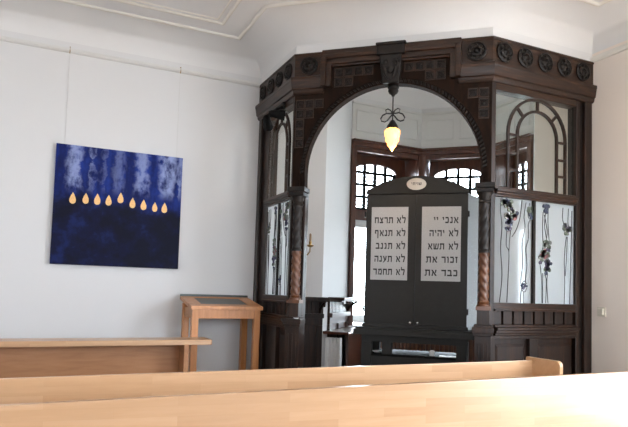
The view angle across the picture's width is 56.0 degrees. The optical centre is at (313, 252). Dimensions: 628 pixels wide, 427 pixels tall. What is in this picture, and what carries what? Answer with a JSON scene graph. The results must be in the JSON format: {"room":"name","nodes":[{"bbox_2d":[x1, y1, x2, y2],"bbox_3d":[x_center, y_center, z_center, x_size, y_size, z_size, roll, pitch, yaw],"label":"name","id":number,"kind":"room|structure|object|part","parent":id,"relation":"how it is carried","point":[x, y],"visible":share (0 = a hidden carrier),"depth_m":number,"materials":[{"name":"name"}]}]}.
{"room":"house of worship","nodes":[
{"label":"house of worship","id":0,"kind":"room"},
{"bbox_2d":[0,29,326,370],"bbox_3d":[-3.163,-0.617,5.371,7.110,4.500,0.300,3,-4,-25],"label":"wall","id":1,"kind":"structure","parent":0,"point":[113,105],"depth_m":5.85,"materials":[{"name":"paint"}]},
{"bbox_2d":[65,47,70,132],"bbox_3d":[-2.341,-1.474,5.602,0.008,0.998,0.038,3,-4,-25],"label":"wire","id":2,"kind":"object","parent":1,"relation":"hanging from","point":[70,47],"visible":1,"depth_m":5.62,"materials":[{"name":"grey metal"}]},
{"bbox_2d":[50,143,182,268],"bbox_3d":[-1.900,-0.434,5.758,1.184,1.132,0.048,3,-4,-25],"label":"painting","id":3,"kind":"object","parent":1,"relation":"attached to","point":[116,208],"visible":1,"depth_m":5.72,"materials":[{"name":"blue fabric"}]},
{"bbox_2d":[0,35,260,86],"bbox_3d":[-3.333,-1.995,5.175,6.090,0.045,0.030,3,-4,-25],"label":"trim","id":4,"kind":"structure","parent":1,"relation":"attached to","point":[2,38],"depth_m":5.84,"materials":[{"name":"white paint"}]},
{"bbox_2d":[307,233,313,254],"bbox_3d":[-0.097,-0.093,6.500,0.084,0.242,0.246,5,-5,-44],"label":"candle sconce","id":5,"kind":"object","parent":1,"relation":"attached to","point":[310,245],"visible":0.62,"depth_m":6.44,"materials":[{"name":"gold metal"}]},
{"bbox_2d":[0,0,627,77],"bbox_3d":[-0.247,-2.277,1.551,8.613,0.320,9.224,3,-4,-25],"label":"ceiling","id":6,"kind":"structure","parent":0,"point":[573,24],"depth_m":5.41,"materials":[{"name":"paint"}]},
{"bbox_2d":[111,0,241,24],"bbox_3d":[-0.243,-2.428,1.560,7.401,0.022,8.012,3,-4,-25],"label":"trim","id":7,"kind":"structure","parent":6,"relation":"attached to","point":[237,3],"depth_m":5.42,"materials":[{"name":"beige paint"}]},
{"bbox_2d":[53,0,611,39],"bbox_3d":[-0.243,-2.427,1.560,7.891,0.025,8.502,3,-4,-25],"label":"trim","id":8,"kind":"structure","parent":6,"relation":"attached to","point":[262,10],"depth_m":5.44,"materials":[{"name":"beige paint"}]},
{"bbox_2d":[321,100,351,366],"bbox_3d":[0.098,-0.302,7.256,0.400,4.300,0.996,0,-4,20],"label":"wall","id":9,"kind":"structure","parent":0,"point":[339,126],"depth_m":7.17,"materials":[{"name":"paint"}]},
{"bbox_2d":[303,297,361,367],"bbox_3d":[0.110,1.095,6.786,0.488,1.175,1.692,-1,-4,38],"label":"panelling","id":10,"kind":"object","parent":9,"relation":"attached to","point":[338,308],"visible":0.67,"depth_m":6.60,"materials":[{"name":"brown wood"}]},
{"bbox_3d":[-0.098,1.177,6.542,0.240,0.750,0.012,3,-4,-25],"label":"panel","id":11,"kind":"part","parent":10,"relation":"part of","materials":[{"name":"brown wood"}]},
{"bbox_3d":[-0.235,1.183,6.468,0.690,0.940,0.030,3,-4,-25],"label":"panel frame","id":12,"kind":"part","parent":10,"relation":"part of","materials":[{"name":"brown wood"}]},
{"bbox_2d":[305,297,329,301],"bbox_3d":[-0.178,0.501,6.433,0.690,0.050,0.200,3,-4,-25],"label":"shelf","id":13,"kind":"object","parent":10,"relation":"attached to","point":[307,299],"depth_m":6.43,"materials":[{"name":"brown wood"}]},
{"bbox_3d":[0.219,1.216,7.019,0.012,0.750,0.278,0,-4,20],"label":"panel","id":14,"kind":"part","parent":10,"relation":"part of","materials":[{"name":"brown wood"}]},
{"bbox_3d":[0.285,1.243,7.178,0.030,0.940,0.766,0,-4,20],"label":"panel frame","id":15,"kind":"part","parent":10,"relation":"part of","materials":[{"name":"brown wood"}]},
{"bbox_3d":[0.336,1.239,7.345,0.012,0.750,0.278,0,-4,20],"label":"panel","id":16,"kind":"part","parent":10,"relation":"part of","materials":[{"name":"brown wood"}]},
{"bbox_2d":[328,297,361,301],"bbox_3d":[0.386,0.565,7.191,0.200,0.050,0.766,0,-4,20],"label":"shelf","id":17,"kind":"object","parent":10,"relation":"attached to","point":[332,299],"depth_m":6.87,"materials":[{"name":"brown wood"}]},
{"bbox_2d":[347,97,421,326],"bbox_3d":[0.868,-0.229,8.068,1.100,4.300,0.400,3,-4,-25],"label":"wall","id":18,"kind":"structure","parent":0,"point":[357,98],"depth_m":7.95,"materials":[{"name":"paint"}]},
{"bbox_2d":[347,138,422,325],"bbox_3d":[0.896,-0.244,8.007,1.100,2.425,0.435,3,-4,-25],"label":"window","id":19,"kind":"structure","parent":18,"relation":"in","point":[403,161],"depth_m":8.03,"materials":[{"name":"red wood"}]},
{"bbox_3d":[0.813,0.259,8.124,0.960,1.390,0.070,3,-4,-25],"label":"casement frame","id":20,"kind":"part","parent":19,"relation":"part of","materials":[{"name":"white paint"}]},
{"bbox_3d":[1.001,-1.388,7.928,1.100,0.145,0.105,3,-4,-25],"label":"head rail","id":21,"kind":"part","parent":19,"relation":"part of","materials":[{"name":"red wood"}]},
{"bbox_2d":[351,101,421,147],"bbox_3d":[1.004,-1.714,7.962,1.100,0.510,0.035,3,-4,-25],"label":"trim","id":22,"kind":"structure","parent":18,"relation":"attached to","point":[367,124],"depth_m":7.92,"materials":[{"name":"white paint"}]},
{"bbox_2d":[261,27,591,83],"bbox_3d":[0.943,-2.276,5.714,3.328,0.900,0.901,1,-4,16],"label":"wall","id":23,"kind":"structure","parent":0,"point":[490,31],"depth_m":5.32,"materials":[{"name":"paint"}]},
{"bbox_2d":[359,87,508,108],"bbox_3d":[1.234,-2.277,6.525,3.310,0.320,2.900,3,-4,-25],"label":"ceiling","id":24,"kind":"structure","parent":0,"point":[406,96],"depth_m":8.09,"materials":[{"name":"paint"}]},
{"bbox_2d":[422,107,456,112],"bbox_3d":[1.964,-0.191,8.142,0.948,4.300,0.400,0,-4,20],"label":"wall","id":25,"kind":"structure","parent":0,"point":[446,108],"depth_m":8.15,"materials":[{"name":"paint"}]},
{"bbox_2d":[421,111,477,147],"bbox_3d":[1.934,-1.682,8.029,0.948,0.510,0.035,0,-4,20],"label":"trim","id":26,"kind":"structure","parent":25,"relation":"attached to","point":[446,128],"depth_m":8.08,"materials":[{"name":"white paint"}]},
{"bbox_2d":[420,146,480,194],"bbox_3d":[1.941,-0.208,8.080,0.948,2.425,0.435,0,-4,20],"label":"window","id":27,"kind":"structure","parent":25,"relation":"in","point":[435,161],"depth_m":8.20,"materials":[{"name":"red wood"}]},
{"bbox_3d":[1.919,-1.356,7.995,0.948,0.145,0.105,0,-4,20],"label":"head rail","id":28,"kind":"part","parent":27,"relation":"part of","materials":[{"name":"red wood"}]},
{"bbox_2d":[496,97,533,187],"bbox_3d":[2.675,-0.206,7.545,0.400,4.300,0.730,3,-4,-25],"label":"wall","id":29,"kind":"structure","parent":0,"point":[509,98],"depth_m":7.65,"materials":[{"name":"paint"}]},
{"bbox_2d":[495,133,533,189],"bbox_3d":[2.615,-0.222,7.518,0.435,2.425,0.730,3,-4,-25],"label":"window","id":30,"kind":"structure","parent":29,"relation":"in","point":[526,141],"depth_m":7.71,"materials":[{"name":"red wood"}]},
{"bbox_3d":[2.500,-1.368,7.519,0.105,0.145,0.730,3,-4,-25],"label":"head rail","id":31,"kind":"part","parent":30,"relation":"part of","materials":[{"name":"red wood"}]},
{"bbox_2d":[496,98,533,142],"bbox_3d":[2.523,-1.694,7.545,0.035,0.510,0.730,3,-4,-25],"label":"trim","id":32,"kind":"structure","parent":29,"relation":"attached to","point":[503,111],"depth_m":7.52,"materials":[{"name":"white paint"}]},
{"bbox_2d":[534,40,627,372],"bbox_3d":[4.069,-0.567,2.630,0.300,4.500,8.080,3,-4,-25],"label":"wall","id":33,"kind":"structure","parent":0,"point":[610,74],"depth_m":5.33,"materials":[{"name":"beige paint"}]},
{"bbox_2d":[597,307,605,316],"bbox_3d":[2.581,0.528,5.311,0.030,0.085,0.085,3,-4,-25],"label":"wall switch","id":34,"kind":"object","parent":33,"relation":"attached to","point":[601,311],"visible":1,"depth_m":5.29,"materials":[{"name":"beige plastic"}]},
{"bbox_2d":[590,43,627,62],"bbox_3d":[4.096,-1.966,2.361,0.028,0.060,7.050,3,-4,-25],"label":"trim","id":35,"kind":"structure","parent":33,"relation":"attached to","point":[624,47],"depth_m":5.36,"materials":[{"name":"beige paint"}]},
{"bbox_3d":[-0.025,1.615,2.231,10.400,0.150,11.000,3,-4,-25],"label":"floor","id":36,"kind":"structure","parent":0,"visible":0},
{"bbox_2d":[0,337,211,377],"bbox_3d":[-2.603,1.137,4.533,3.610,0.930,0.265,3,-4,-25],"label":"pew","id":37,"kind":"object","parent":36,"relation":"on","point":[19,357],"visible":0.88,"depth_m":4.94,"materials":[{"name":"brown wood"}]},
{"bbox_3d":[-2.705,1.100,4.592,3.270,0.765,0.025,3,-4,-25],"label":"panel","id":38,"kind":"part","parent":37,"relation":"part of","materials":[{"name":"brown wood"}]},
{"bbox_3d":[-1.168,1.245,5.205,0.045,0.885,0.240,3,-4,-25],"label":"panel","id":39,"kind":"part","parent":37,"relation":"part of","materials":[{"name":"brown wood"}]},
{"bbox_2d":[180,294,262,371],"bbox_3d":[-0.937,1.073,5.795,0.706,1.315,0.498,3,-4,-25],"label":"desk","id":40,"kind":"object","parent":36,"relation":"on","point":[196,307],"visible":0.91,"depth_m":5.73,"materials":[{"name":"orange wood"}]},
{"bbox_3d":[-1.290,1.108,5.827,0.062,1.228,0.062,3,-4,-25],"label":"leg","id":41,"kind":"part","parent":40,"relation":"part of","materials":[{"name":"orange wood"}]},
{"bbox_3d":[-1.131,1.115,5.484,0.062,1.180,0.062,3,-4,-25],"label":"leg","id":42,"kind":"part","parent":40,"relation":"part of","materials":[{"name":"orange wood"}]},
{"bbox_3d":[-0.916,0.495,5.822,0.706,0.114,0.480,3,-4,-25],"label":"desktop frame","id":43,"kind":"part","parent":40,"relation":"part of","materials":[{"name":"orange wood"}]},
{"bbox_3d":[-0.739,1.140,6.082,0.062,1.228,0.062,3,-4,-25],"label":"leg","id":44,"kind":"part","parent":40,"relation":"part of","materials":[{"name":"orange wood"}]},
{"bbox_3d":[-0.580,1.148,5.739,0.062,1.180,0.062,3,-4,-25],"label":"leg","id":45,"kind":"part","parent":40,"relation":"part of","materials":[{"name":"orange wood"}]},
{"bbox_2d":[0,356,562,404],"bbox_3d":[-0.806,1.084,2.953,5.528,0.952,0.410,3,-4,-26],"label":"pew","id":46,"kind":"object","parent":36,"relation":"on","point":[111,386],"visible":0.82,"depth_m":3.34,"materials":[{"name":"brown wood"}]},
{"bbox_3d":[1.657,1.233,4.161,0.033,0.952,0.410,3,-4,-26],"label":"panel","id":47,"kind":"part","parent":46,"relation":"part of","materials":[{"name":"brown wood"}]},
{"bbox_2d":[0,371,627,426],"bbox_3d":[-0.066,1.083,2.576,6.353,0.952,0.410,4,-4,-27],"label":"pew","id":48,"kind":"object","parent":36,"relation":"on","point":[586,399],"visible":1,"depth_m":2.94,"materials":[{"name":"brown wood"}]},
{"bbox_2d":[250,36,596,374],"bbox_3d":[0.849,-0.042,5.505,3.405,3.612,0.978,1,-4,16],"label":"archway","id":49,"kind":"object","parent":36,"relation":"on","point":[534,290],"visible":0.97,"depth_m":5.30,"materials":[{"name":"brown wood"}]},
{"bbox_3d":[-0.519,0.149,6.249,0.100,3.240,0.275,3,-4,-25],"label":"wall post","id":50,"kind":"part","parent":49,"relation":"part of","materials":[{"name":"brown wood"}]},
{"bbox_3d":[-0.435,1.137,5.894,0.040,0.830,0.285,3,-4,-25],"label":"wainscot panel","id":51,"kind":"part","parent":49,"relation":"part of","materials":[{"name":"brown wood"}]},
{"bbox_3d":[-0.417,-0.032,5.951,0.004,0.900,0.336,3,-4,-25],"label":"leaded pane","id":52,"kind":"part","parent":49,"relation":"part of","materials":[{"name":"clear glass"}]},
{"bbox_3d":[-0.368,1.214,5.733,0.085,1.060,0.695,3,-4,-25],"label":"wainscot frame","id":53,"kind":"part","parent":49,"relation":"part of","materials":[{"name":"brown wood"}]},
{"bbox_3d":[-0.381,0.639,5.768,0.140,0.090,0.670,3,-4,-25],"label":"dado moulding","id":54,"kind":"part","parent":49,"relation":"part of","materials":[{"name":"brown wood"}]},
{"bbox_3d":[-0.360,0.446,5.787,0.108,0.070,0.670,3,-4,-25],"label":"rail","id":55,"kind":"part","parent":49,"relation":"part of","materials":[{"name":"brown wood"}]},
{"bbox_2d":[272,238,275,268],"bbox_3d":[-0.395,0.003,5.879,0.012,0.306,0.112,3,-4,-25],"label":"flower","id":56,"kind":"object","parent":49,"relation":"on","point":[273,239],"depth_m":5.87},
{"bbox_2d":[263,102,285,130],"bbox_3d":[-0.402,-1.362,5.898,0.175,0.212,0.460,3,-4,-25],"label":"spotlight","id":57,"kind":"object","parent":49,"relation":"attached to","point":[277,113],"visible":0.99,"depth_m":5.79,"materials":[{"name":"black plastic"}]},
{"bbox_3d":[-0.277,1.121,5.554,0.040,0.830,0.285,3,-4,-25],"label":"wainscot panel","id":58,"kind":"part","parent":49,"relation":"part of","materials":[{"name":"brown wood"}]},
{"bbox_3d":[-0.290,-1.447,5.910,0.100,0.085,0.670,3,-4,-25],"label":"head rail","id":59,"kind":"part","parent":49,"relation":"part of","materials":[{"name":"brown wood"}]},
{"bbox_3d":[-0.274,-0.047,5.644,0.004,0.900,0.286,3,-4,-25],"label":"leaded pane","id":60,"kind":"part","parent":49,"relation":"part of","materials":[{"name":"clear glass"}]},
{"bbox_2d":[283,202,289,230],"bbox_3d":[-0.263,-0.350,5.640,0.012,0.275,0.146,3,-4,-25],"label":"flower","id":61,"kind":"object","parent":49,"relation":"on","point":[286,205],"depth_m":5.63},
{"bbox_3d":[-0.233,-1.545,5.945,0.334,0.170,1.213,3,-4,-25],"label":"cornice","id":62,"kind":"part","parent":49,"relation":"part of","materials":[{"name":"brown wood"}]},
{"bbox_3d":[-0.180,0.113,5.498,0.120,3.240,0.035,3,-4,-25],"label":"post","id":63,"kind":"part","parent":49,"relation":"part of","materials":[{"name":"brown wood"}]},
{"bbox_3d":[-0.146,0.564,5.483,0.100,2.340,0.100,1,-4,17],"label":"post","id":64,"kind":"part","parent":49,"relation":"part of","materials":[{"name":"brown wood"}]},
{"bbox_3d":[0.671,-1.678,5.276,1.255,0.313,0.098,1,-4,17],"label":"stepped moulding","id":65,"kind":"part","parent":49,"relation":"part of","materials":[{"name":"brown wood"}]},
{"bbox_2d":[380,84,404,150],"bbox_3d":[0.705,-1.205,5.294,0.174,0.602,0.158,3,-4,-25],"label":"pendant lamp","id":66,"kind":"object","parent":49,"relation":"hanging from","point":[392,133],"visible":1,"depth_m":5.26,"materials":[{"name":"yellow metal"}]},
{"bbox_3d":[0.699,-1.010,5.282,0.146,0.210,0.142,3,-4,-25],"label":"lamp shade","id":67,"kind":"part","parent":66,"relation":"part of","materials":[{"name":"white"}]},
{"bbox_3d":[0.708,-1.281,5.298,0.031,0.250,0.031,3,-4,-25],"label":"rod","id":68,"kind":"part","parent":66,"relation":"part of","materials":[{"name":"black metal"}]},
{"bbox_3d":[1.433,0.582,4.995,0.100,2.340,0.100,1,-4,17],"label":"post","id":69,"kind":"part","parent":49,"relation":"part of","materials":[{"name":"brown wood"}]},
{"bbox_3d":[1.467,0.132,4.995,0.045,3.240,0.120,3,-4,-25],"label":"post","id":70,"kind":"part","parent":49,"relation":"part of","materials":[{"name":"brown wood"}]},
{"bbox_2d":[500,198,518,230],"bbox_3d":[1.679,-0.326,5.072,0.202,0.285,0.012,3,-4,-25],"label":"flower","id":71,"kind":"object","parent":49,"relation":"on","point":[509,207],"depth_m":5.07,"materials":[{"name":"multicoloured glass"}]},
{"bbox_3d":[1.655,1.147,5.024,0.385,0.830,0.040,3,-4,-25],"label":"wainscot panel","id":72,"kind":"part","parent":49,"relation":"part of","materials":[{"name":"brown wood"}]},
{"bbox_3d":[1.705,-0.021,5.078,0.436,0.900,0.004,3,-4,-25],"label":"leaded pane","id":73,"kind":"part","parent":49,"relation":"part of","materials":[{"name":"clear glass"}]},
{"bbox_3d":[1.912,-1.518,5.328,1.443,0.170,0.317,3,-4,-25],"label":"cornice","id":74,"kind":"part","parent":49,"relation":"part of","materials":[{"name":"brown wood"}]},
{"bbox_2d":[527,206,532,219],"bbox_3d":[1.907,-0.352,5.179,0.100,0.121,0.012,3,-4,-25],"label":"flower","id":75,"kind":"object","parent":49,"relation":"on","point":[529,208],"depth_m":5.17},
{"bbox_3d":[1.903,1.246,5.131,0.978,1.060,0.085,3,-4,-25],"label":"wainscot frame","id":76,"kind":"part","parent":49,"relation":"part of","materials":[{"name":"brown wood"}]},
{"bbox_3d":[1.918,0.476,5.162,0.950,0.070,0.108,3,-4,-25],"label":"rail","id":77,"kind":"part","parent":49,"relation":"part of","materials":[{"name":"brown wood"}]},
{"bbox_3d":[1.970,-1.416,5.292,0.950,0.085,0.100,3,-4,-25],"label":"head rail","id":78,"kind":"part","parent":49,"relation":"part of","materials":[{"name":"brown wood"}]},
{"bbox_3d":[1.919,0.670,5.136,0.950,0.090,0.140,3,-4,-25],"label":"dado moulding","id":79,"kind":"part","parent":49,"relation":"part of","materials":[{"name":"brown wood"}]},
{"bbox_2d":[538,240,551,274],"bbox_3d":[2.049,0.040,5.226,0.159,0.314,0.012,3,-4,-25],"label":"flower","id":80,"kind":"object","parent":49,"relation":"on","point":[544,246],"depth_m":5.22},
{"bbox_2d":[542,204,549,213],"bbox_3d":[2.068,-0.393,5.256,0.084,0.089,0.012,3,-4,-25],"label":"flower","id":81,"kind":"object","parent":49,"relation":"on","point":[545,207],"depth_m":5.25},
{"bbox_3d":[2.129,1.174,5.243,0.481,0.830,0.040,3,-4,-25],"label":"wainscot panel","id":82,"kind":"part","parent":49,"relation":"part of","materials":[{"name":"brown wood"}]},
{"bbox_3d":[2.146,0.004,5.282,0.482,0.900,0.004,3,-4,-25],"label":"leaded pane","id":83,"kind":"part","parent":49,"relation":"part of","materials":[{"name":"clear glass"}]},
{"bbox_2d":[562,223,571,235],"bbox_3d":[2.295,-0.215,5.353,0.107,0.114,0.012,3,-4,-25],"label":"flower","id":84,"kind":"object","parent":49,"relation":"on","point":[566,227],"depth_m":5.35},
{"bbox_3d":[2.438,0.189,5.450,0.204,3.240,0.070,3,-4,-25],"label":"wall post","id":85,"kind":"part","parent":49,"relation":"part of","materials":[{"name":"brown wood"}]},
{"bbox_3d":[1.139,1.760,6.372,3.160,0.140,2.730,3,-4,-25],"label":"floor","id":86,"kind":"structure","parent":0,"visible":0},
{"bbox_2d":[324,337,341,366],"bbox_3d":[0.239,1.311,6.681,0.236,0.700,0.090,0,-4,20],"label":"radiator","id":87,"kind":"object","parent":86,"relation":"on","point":[333,346],"visible":0.57,"depth_m":6.66,"materials":[{"name":"white metal"}]},
{"bbox_2d":[323,327,473,365],"bbox_3d":[1.201,1.344,7.154,2.431,0.790,1.398,3,-4,-25],"label":"cabinet","id":88,"kind":"object","parent":86,"relation":"on","point":[353,341],"depth_m":7.39,"materials":[{"name":"red wood"}]},
{"bbox_2d":[323,327,354,334],"bbox_3d":[1.212,0.965,7.177,2.431,0.030,1.398,3,-4,-25],"label":"countertop","id":89,"kind":"structure","parent":88,"relation":"on","point":[347,330],"depth_m":6.71,"materials":[{"name":"red wood"}]},
{"bbox_2d":[381,342,420,350],"bbox_3d":[1.006,1.329,7.583,0.870,0.540,0.016,3,-4,-25],"label":"grille","id":90,"kind":"object","parent":88,"relation":"attached to","point":[400,346],"depth_m":7.68,"materials":[{"name":"brown wood"}]},
{"bbox_2d":[423,340,472,361],"bbox_3d":[1.760,1.356,7.645,0.690,0.540,0.016,0,-4,20],"label":"grille","id":91,"kind":"object","parent":88,"relation":"attached to","point":[426,347],"depth_m":7.66,"materials":[{"name":"brown wood"}]},
{"bbox_2d":[353,325,474,365],"bbox_3d":[1.069,1.230,6.207,1.215,0.893,0.695,1,-4,16],"label":"stand","id":92,"kind":"object","parent":86,"relation":"on","point":[372,337],"visible":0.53,"depth_m":5.98,"materials":[{"name":"grey paint"}]},
{"bbox_3d":[0.542,1.282,6.107,0.100,0.745,0.090,1,-4,16],"label":"leg","id":93,"kind":"part","parent":92,"relation":"part of","materials":[{"name":"grey paint"}]},
{"bbox_3d":[0.682,1.316,6.591,0.100,0.745,0.080,1,-4,16],"label":"leg","id":94,"kind":"part","parent":92,"relation":"part of","materials":[{"name":"grey paint"}]},
{"bbox_3d":[0.753,0.975,6.067,0.100,0.125,0.090,1,-4,16],"label":"leg","id":95,"kind":"part","parent":92,"relation":"part of","materials":[{"name":"grey paint"}]},
{"bbox_2d":[371,348,455,359],"bbox_3d":[1.073,1.066,6.224,0.850,0.022,0.560,1,-4,16],"label":"shelf","id":96,"kind":"object","parent":92,"relation":"attached to","point":[396,354],"depth_m":6.03,"materials":[{"name":"black wood"}]},
{"bbox_3d":[0.990,1.349,5.949,0.850,0.580,0.016,1,-4,16],"label":"panel","id":97,"kind":"part","parent":92,"relation":"part of","materials":[{"name":"grey paint"}]},
{"bbox_2d":[362,176,478,330],"bbox_3d":[1.182,0.005,6.253,1.221,1.560,0.588,1,-4,16],"label":"torah ark","id":98,"kind":"object","parent":92,"relation":"on","point":[421,254],"visible":1,"depth_m":6.01,"materials":[{"name":"grey paint"}]},
{"bbox_3d":[0.785,0.059,6.098,0.513,1.330,0.022,1,-4,16],"label":"door","id":99,"kind":"part","parent":98,"relation":"part of","materials":[{"name":"grey paint"}]},
{"bbox_3d":[1.283,0.065,5.954,0.513,1.330,0.022,1,-4,16],"label":"door","id":100,"kind":"part","parent":98,"relation":"part of","materials":[{"name":"grey paint"}]},
{"bbox_2d":[429,350,434,355],"bbox_3d":[1.197,1.016,5.984,0.050,0.056,0.050,1,-4,16],"label":"block","id":101,"kind":"object","parent":92,"relation":"on","point":[431,352],"visible":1,"depth_m":5.96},
{"bbox_2d":[439,355,455,357],"bbox_3d":[1.345,1.038,5.919,0.180,0.012,0.060,1,-4,16],"label":"folded paper","id":102,"kind":"object","parent":92,"relation":"on","point":[439,355],"visible":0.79,"depth_m":5.90,"materials":[{"name":"white paper"}]},
{"bbox_3d":[1.457,1.294,5.843,0.105,0.745,0.090,1,-4,16],"label":"leg","id":103,"kind":"part","parent":92,"relation":"part of","materials":[{"name":"grey paint"}]}
]}

